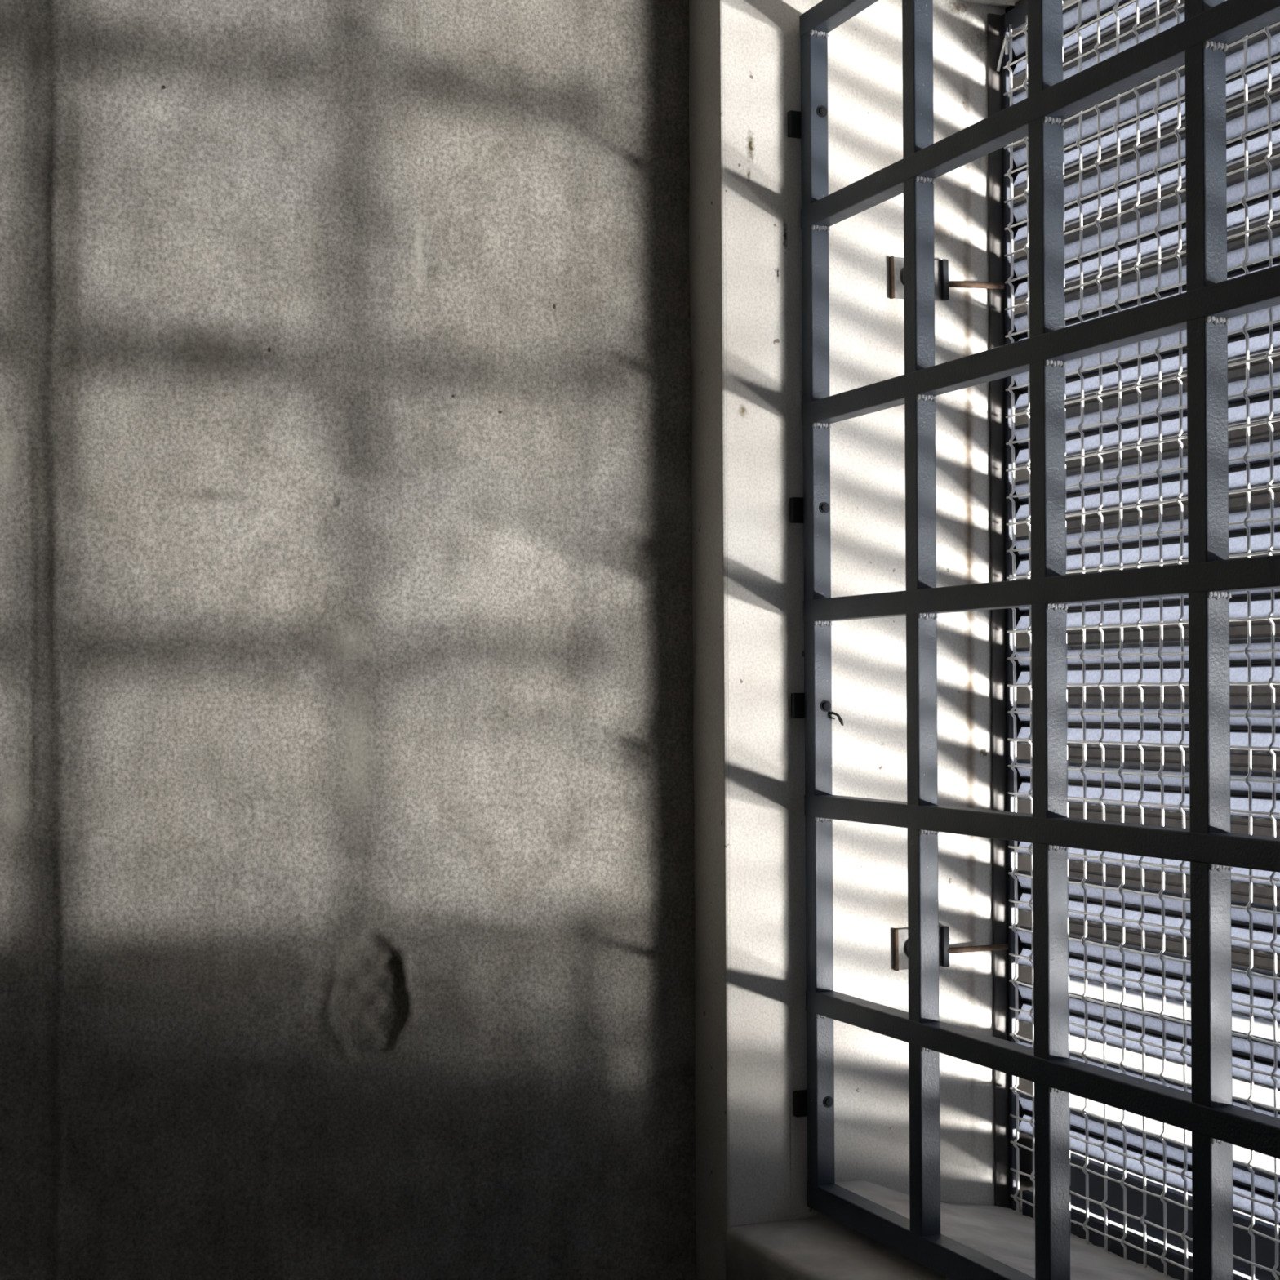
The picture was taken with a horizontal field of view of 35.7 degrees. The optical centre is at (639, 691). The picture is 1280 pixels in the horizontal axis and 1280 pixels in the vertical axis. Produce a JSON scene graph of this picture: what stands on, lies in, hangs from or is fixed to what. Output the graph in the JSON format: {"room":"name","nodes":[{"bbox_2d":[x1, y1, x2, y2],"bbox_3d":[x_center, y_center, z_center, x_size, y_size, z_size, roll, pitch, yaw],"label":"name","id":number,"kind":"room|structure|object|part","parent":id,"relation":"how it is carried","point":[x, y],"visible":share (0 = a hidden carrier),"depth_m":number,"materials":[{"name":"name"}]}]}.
{"room":"prison cell","nodes":[
{"label":"prison cell","id":0,"kind":"room"},
{"bbox_2d":[0,0,696,1279],"bbox_3d":[-0.965,0.206,1.538,2.950,3.000,0.255,0,0,-23],"label":"wall","id":1,"kind":"structure","parent":0,"point":[347,807],"depth_m":1.71,"materials":[{"name":"grey concrete"}]},
{"bbox_2d":[688,0,1178,1279],"bbox_3d":[1.275,0.192,-0.639,0.344,2.800,5.627,0,0,-23],"label":"wall window","id":2,"kind":"structure","parent":1,"relation":"in","point":[745,193],"depth_m":1.81,"materials":[{"name":"white paint"}]},
{"bbox_2d":[888,256,1004,301],"bbox_3d":[0.286,-0.383,1.854,0.118,0.039,0.012,0,0,-21],"label":"anchor plate","id":3,"kind":"object","parent":2,"relation":"attached to","point":[942,285],"visible":0.68,"depth_m":1.85,"materials":[{"name":"metal"}]},
{"bbox_3d":[0.259,-0.383,1.847,0.059,0.039,0.004,0,0,-23],"label":"plate","id":4,"kind":"part","parent":3,"relation":"part of","materials":[{"name":"metal"}]},
{"bbox_3d":[0.314,-0.381,1.863,0.060,0.008,0.006,0,0,-19],"label":"rod","id":5,"kind":"part","parent":3,"relation":"part of","materials":[{"name":"metal"}]},
{"bbox_2d":[893,925,1008,970],"bbox_3d":[0.290,0.238,1.854,0.118,0.039,0.011,0,0,-21],"label":"anchor plate","id":6,"kind":"object","parent":2,"relation":"attached to","point":[900,935],"visible":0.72,"depth_m":1.85,"materials":[{"name":"metal"}]},
{"bbox_3d":[0.261,0.238,1.846,0.054,0.038,0.004,0,0,-23],"label":"plate","id":7,"kind":"part","parent":6,"relation":"part of","materials":[{"name":"metal"}]},
{"bbox_3d":[0.316,0.241,1.862,0.064,0.006,0.006,0,0,-19],"label":"rod","id":8,"kind":"part","parent":6,"relation":"part of","materials":[{"name":"metal"}]},
{"bbox_2d":[786,0,1279,1279],"bbox_3d":[0.365,-0.073,1.289,0.029,1.074,1.114,0,0,-23],"label":"window grille","id":9,"kind":"object","parent":2,"relation":"attached to","point":[1200,42],"visible":1,"depth_m":1.45,"materials":[{"name":"grey metal"}]},
{"bbox_2d":[827,711,843,725],"bbox_3d":[0.175,0.025,1.780,0.014,0.013,0.003,0,0,14],"label":"cable tie","id":10,"kind":"object","parent":9,"relation":"attached to","point":[839,717],"visible":1,"depth_m":1.78,"materials":[{"name":"plastic"}]},
{"bbox_3d":[0.366,-0.601,1.291,0.020,0.020,1.100,0,0,-23],"label":"rail","id":11,"kind":"part","parent":9,"relation":"part of","materials":[{"name":"grey metal"}]},
{"bbox_3d":[0.372,0.452,1.291,0.020,0.023,1.100,0,0,-23],"label":"rail","id":12,"kind":"part","parent":9,"relation":"part of","materials":[{"name":"black metal"}]},
{"bbox_2d":[1004,0,1279,1279],"bbox_3d":[0.584,-0.075,1.381,0.044,1.148,1.113,0,0,-23],"label":"louver slats","id":13,"kind":"structure","parent":2,"relation":"attached to","point":[1257,48],"depth_m":1.70,"materials":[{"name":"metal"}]},
{"bbox_3d":[0.570,-0.637,1.377,0.018,0.024,1.080,0,0,-23],"label":"frame rail","id":14,"kind":"part","parent":13,"relation":"part of","materials":[{"name":"grey metal"}]},
{"bbox_2d":[986,0,1279,1279],"bbox_3d":[0.557,-0.075,1.369,0.021,1.132,1.113,0,0,-23],"label":"mesh screen","id":15,"kind":"object","parent":13,"relation":"attached to","point":[1000,28],"visible":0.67,"depth_m":1.74,"materials":[{"name":"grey metal"}]},
{"bbox_3d":[0.572,0.484,1.375,0.006,0.030,1.080,0,0,-23],"label":"rail","id":16,"kind":"part","parent":13,"relation":"part of","materials":[{"name":"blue metal"}]},
{"bbox_3d":[0.585,0.447,1.380,0.007,0.046,1.080,0,0,-23],"label":"apron panel","id":17,"kind":"part","parent":13,"relation":"part of","materials":[{"name":"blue metal"}]},
{"label":"outside","id":18,"kind":"structure","parent":0,"visible":0},
{"bbox_2d":[1069,977,1279,1279],"bbox_3d":[14.870,4.956,18.836,39.695,0.100,120.000,0,0,-23],"label":"ground","id":19,"kind":"structure","parent":18,"point":[1263,1028],"depth_m":26.06,"materials":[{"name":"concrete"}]},
{"bbox_2d":[1062,0,1279,973],"bbox_3d":[12.575,-4.079,23.319,0.540,18.000,90.000,0,0,-23],"label":"sky","id":20,"kind":"structure","parent":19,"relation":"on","point":[1260,628],"depth_m":32.56,"materials":[{"name":"white"}]}
]}

